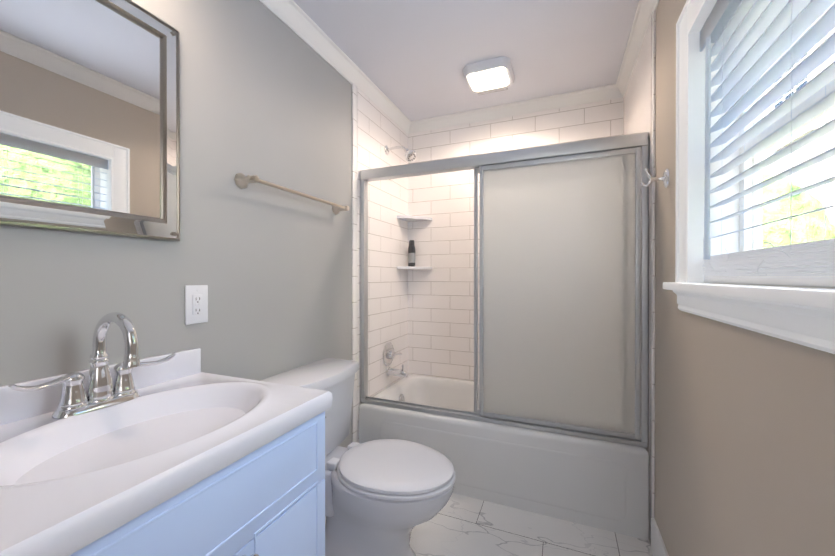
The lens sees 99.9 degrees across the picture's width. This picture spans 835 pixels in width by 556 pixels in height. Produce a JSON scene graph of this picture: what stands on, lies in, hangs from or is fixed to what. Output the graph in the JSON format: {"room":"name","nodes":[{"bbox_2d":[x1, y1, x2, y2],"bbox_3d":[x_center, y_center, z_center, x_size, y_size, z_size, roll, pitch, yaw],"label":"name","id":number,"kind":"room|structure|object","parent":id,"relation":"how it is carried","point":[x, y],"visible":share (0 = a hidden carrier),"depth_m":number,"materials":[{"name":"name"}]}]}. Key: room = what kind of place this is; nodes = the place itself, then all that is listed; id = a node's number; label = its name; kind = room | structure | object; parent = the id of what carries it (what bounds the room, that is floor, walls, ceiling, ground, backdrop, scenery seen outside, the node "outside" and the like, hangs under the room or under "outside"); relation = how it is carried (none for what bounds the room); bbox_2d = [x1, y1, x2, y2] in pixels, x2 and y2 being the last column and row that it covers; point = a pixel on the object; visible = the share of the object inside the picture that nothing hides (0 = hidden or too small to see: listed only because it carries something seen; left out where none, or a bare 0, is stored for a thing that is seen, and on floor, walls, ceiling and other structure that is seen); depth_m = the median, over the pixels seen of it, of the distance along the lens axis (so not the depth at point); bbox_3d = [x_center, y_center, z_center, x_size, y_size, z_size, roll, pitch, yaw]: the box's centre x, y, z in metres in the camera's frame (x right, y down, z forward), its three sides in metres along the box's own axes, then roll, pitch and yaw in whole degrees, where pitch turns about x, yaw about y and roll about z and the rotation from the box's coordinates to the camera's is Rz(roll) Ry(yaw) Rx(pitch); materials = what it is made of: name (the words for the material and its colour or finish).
{"room":"bathroom","nodes":[
{"label":"bathroom","id":0,"kind":"room"},
{"bbox_2d":[0,0,351,446],"bbox_3d":[-0.837,-0.026,1.181,0.150,2.380,3.900,0,0,22],"label":"wall","id":1,"kind":"structure","parent":0,"point":[265,93],"depth_m":1.31,"materials":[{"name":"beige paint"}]},
{"bbox_2d":[0,0,179,240],"bbox_3d":[-0.851,-0.451,0.896,0.040,0.668,0.485,0,0,22],"label":"mirror","id":2,"kind":"object","parent":1,"relation":"attached to","point":[89,116],"visible":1,"depth_m":0.90,"materials":[{"name":"silver glass"}]},
{"bbox_2d":[185,285,207,324],"bbox_3d":[-0.747,0.090,1.189,0.009,0.130,0.079,0,0,22],"label":"electrical outlet plate","id":3,"kind":"object","parent":1,"relation":"attached to","point":[196,304],"visible":1,"depth_m":1.18,"materials":[{"name":"white plastic"}]},
{"bbox_2d":[234,173,348,214],"bbox_3d":[-0.526,-0.376,1.621,0.085,0.062,0.672,0,0,22],"label":"towel rail","id":4,"kind":"object","parent":1,"relation":"attached to","point":[242,180],"visible":1,"depth_m":1.43,"materials":[{"name":"silver metal"}]},
{"bbox_2d":[259,0,414,133],"bbox_3d":[-0.742,-1.176,1.138,0.056,0.080,3.600,0,0,22],"label":"crown molding","id":5,"kind":"structure","parent":1,"relation":"attached to","point":[293,16],"depth_m":1.83,"materials":[{"name":"white wood"}]},
{"bbox_2d":[352,83,407,442],"bbox_3d":[-0.230,-0.030,2.442,0.009,2.380,0.805,0,0,22],"label":"wall tile","id":6,"kind":"structure","parent":1,"relation":"attached to","point":[376,129],"depth_m":2.37,"materials":[{"name":"white tile"}]},
{"bbox_2d":[382,342,407,377],"bbox_3d":[-0.136,0.573,2.464,0.150,0.234,0.189,0,0,22],"label":"shower fixture","id":7,"kind":"object","parent":6,"relation":"attached to","point":[388,355],"depth_m":2.44,"materials":[{"name":"silver metal"}]},
{"bbox_2d":[384,145,416,161],"bbox_3d":[-0.117,-0.857,2.402,0.235,0.139,0.086,0,0,25],"label":"shower fixture","id":8,"kind":"object","parent":6,"relation":"attached to","point":[410,155],"depth_m":2.37,"materials":[{"name":"silver metal"}]},
{"bbox_2d":[397,266,431,269],"bbox_3d":[-0.020,-0.076,2.670,0.205,0.020,0.205,0,0,22],"label":"corner shelf","id":9,"kind":"object","parent":1,"relation":"attached to","point":[411,268],"visible":1,"depth_m":2.65,"materials":[{"name":"white ceramic"}]},
{"bbox_2d":[408,240,414,266],"bbox_3d":[-0.045,-0.190,2.723,0.066,0.204,0.055,0,0,22],"label":"shampoo bottle","id":10,"kind":"object","parent":9,"relation":"on","point":[411,255],"visible":0.94,"depth_m":2.70,"materials":[{"name":"grey plastic"}]},
{"bbox_2d":[397,215,431,221],"bbox_3d":[-0.020,-0.456,2.669,0.205,0.020,0.205,0,0,22],"label":"corner shelf","id":11,"kind":"object","parent":1,"relation":"attached to","point":[407,218],"visible":1,"depth_m":2.66,"materials":[{"name":"white ceramic"}]},
{"bbox_2d":[360,132,648,447],"bbox_3d":[0.351,0.053,1.877,1.494,1.414,0.058,0,0,22],"label":"shower door frame","id":12,"kind":"object","parent":1,"relation":"attached to","point":[563,336],"visible":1,"depth_m":1.72,"materials":[{"name":"silver metal"}]},
{"bbox_2d":[293,0,638,120],"bbox_3d":[-0.068,-1.265,0.859,1.815,0.100,3.900,0,0,22],"label":"ceiling","id":13,"kind":"structure","parent":0,"point":[411,59],"depth_m":1.82,"materials":[{"name":"paint"}]},
{"bbox_2d":[463,56,514,94],"bbox_3d":[0.427,-1.185,2.088,0.268,0.067,0.268,0,0,22],"label":"ceiling fan light","id":14,"kind":"object","parent":13,"relation":"attached to","point":[489,76],"visible":1,"depth_m":2.02,"materials":[{"name":"white plastic"}]},
{"bbox_2d":[325,493,652,555],"bbox_3d":[-0.068,1.215,0.867,1.815,0.100,3.900,0,0,22],"label":"floor","id":15,"kind":"structure","parent":0,"point":[459,525],"depth_m":1.58,"materials":[{"name":"tile"}]},
{"bbox_2d":[0,312,332,555],"bbox_3d":[-0.609,0.624,0.799,0.564,1.082,0.639,0,0,22],"label":"bathroom vanity","id":16,"kind":"object","parent":15,"relation":"on","point":[179,453],"visible":1,"depth_m":0.76,"materials":[{"name":"blue"}]},
{"bbox_2d":[8,312,175,418],"bbox_3d":[-0.737,0.201,0.851,0.177,0.237,0.331,0,0,22],"label":"faucet","id":17,"kind":"object","parent":16,"relation":"on","point":[103,395],"depth_m":0.85,"materials":[{"name":"silver metal"}]},
{"bbox_2d":[260,358,454,555],"bbox_3d":[-0.214,0.788,1.467,0.761,0.750,0.470,0,0,22],"label":"toilet","id":18,"kind":"object","parent":15,"relation":"on","point":[384,497],"visible":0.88,"depth_m":1.37,"materials":[{"name":"white ceramic"}]},
{"bbox_2d":[359,374,648,539],"bbox_3d":[0.474,0.960,2.177,1.495,0.400,0.743,0,0,22],"label":"tub","id":19,"kind":"object","parent":15,"relation":"on","point":[600,484],"visible":0.75,"depth_m":1.76,"materials":[{"name":"white ceramic"}]},
{"bbox_2d":[655,0,834,555],"bbox_3d":[0.702,-0.024,0.545,0.150,2.380,3.900,0,0,22],"label":"wall","id":20,"kind":"structure","parent":0,"point":[744,442],"depth_m":0.84,"materials":[{"name":"beige paint"}]},
{"bbox_2d":[611,0,658,98],"bbox_3d":[0.607,-1.174,0.580,0.056,0.080,3.600,0,0,22],"label":"crown molding","id":21,"kind":"structure","parent":20,"relation":"attached to","point":[644,10],"depth_m":1.77,"materials":[{"name":"white wood"}]},
{"bbox_2d":[624,9,655,543],"bbox_3d":[1.162,-0.029,1.867,0.009,2.380,0.805,0,0,22],"label":"wall tile","id":22,"kind":"structure","parent":20,"relation":"attached to","point":[640,105],"depth_m":1.55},
{"bbox_2d":[641,168,669,187],"bbox_3d":[0.897,-0.379,1.331,0.088,0.082,0.048,0,0,22],"label":"robe hook","id":23,"kind":"object","parent":20,"relation":"attached to","point":[665,178],"visible":1,"depth_m":1.32,"materials":[{"name":"silver metal"}]},
{"bbox_2d":[651,518,668,555],"bbox_3d":[0.472,1.099,0.207,0.015,0.135,2.793,0,0,22],"label":"baseboard","id":24,"kind":"structure","parent":20,"relation":"attached to","point":[658,547],"depth_m":1.39,"materials":[{"name":"white wood"}]},
{"bbox_2d":[663,0,834,353],"bbox_3d":[0.709,-0.361,0.638,0.200,0.937,1.090,0,0,22],"label":"window","id":25,"kind":"structure","parent":20,"relation":"in","point":[804,315],"depth_m":1.00,"materials":[{"name":"white wood"}]},
{"bbox_2d":[700,0,834,286],"bbox_3d":[0.702,-0.359,0.641,0.077,0.746,0.852,0,0,22],"label":"window blind","id":26,"kind":"object","parent":25,"relation":"attached to","point":[754,41],"visible":1,"depth_m":0.76,"materials":[{"name":"white plastic"}]},
{"bbox_3d":[0.648,-0.031,2.596,1.515,2.380,0.150,0,0,22],"label":"wall","id":27,"kind":"structure","parent":0,"visible":0},
{"bbox_2d":[411,85,610,132],"bbox_3d":[0.602,-1.181,2.500,1.380,0.080,0.056,0,0,22],"label":"crown molding","id":28,"kind":"structure","parent":27,"relation":"attached to","point":[602,93],"depth_m":2.46,"materials":[{"name":"white wood"}]},
{"bbox_2d":[408,97,623,381],"bbox_3d":[0.618,-0.221,2.522,1.499,2.000,0.008,0,0,22],"label":"wall tile","id":29,"kind":"structure","parent":27,"relation":"attached to","point":[441,318],"depth_m":2.66,"materials":[{"name":"white tile"}]},
{"label":"outside","id":30,"kind":"structure","parent":0,"visible":0},
{"bbox_3d":[29.490,2.290,-6.744,58.035,0.200,70.000,0,0,22],"label":"ground","id":31,"kind":"structure","parent":30,"visible":0},
{"bbox_2d":[762,28,834,224],"bbox_3d":[12.441,-2.265,9.807,8.800,8.800,16.800,0,0,22],"label":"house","id":32,"kind":"structure","parent":31,"relation":"on","point":[806,171],"depth_m":5.71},
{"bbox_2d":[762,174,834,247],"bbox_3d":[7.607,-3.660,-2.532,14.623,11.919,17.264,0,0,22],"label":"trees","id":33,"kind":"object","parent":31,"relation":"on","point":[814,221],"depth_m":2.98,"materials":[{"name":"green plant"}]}
]}

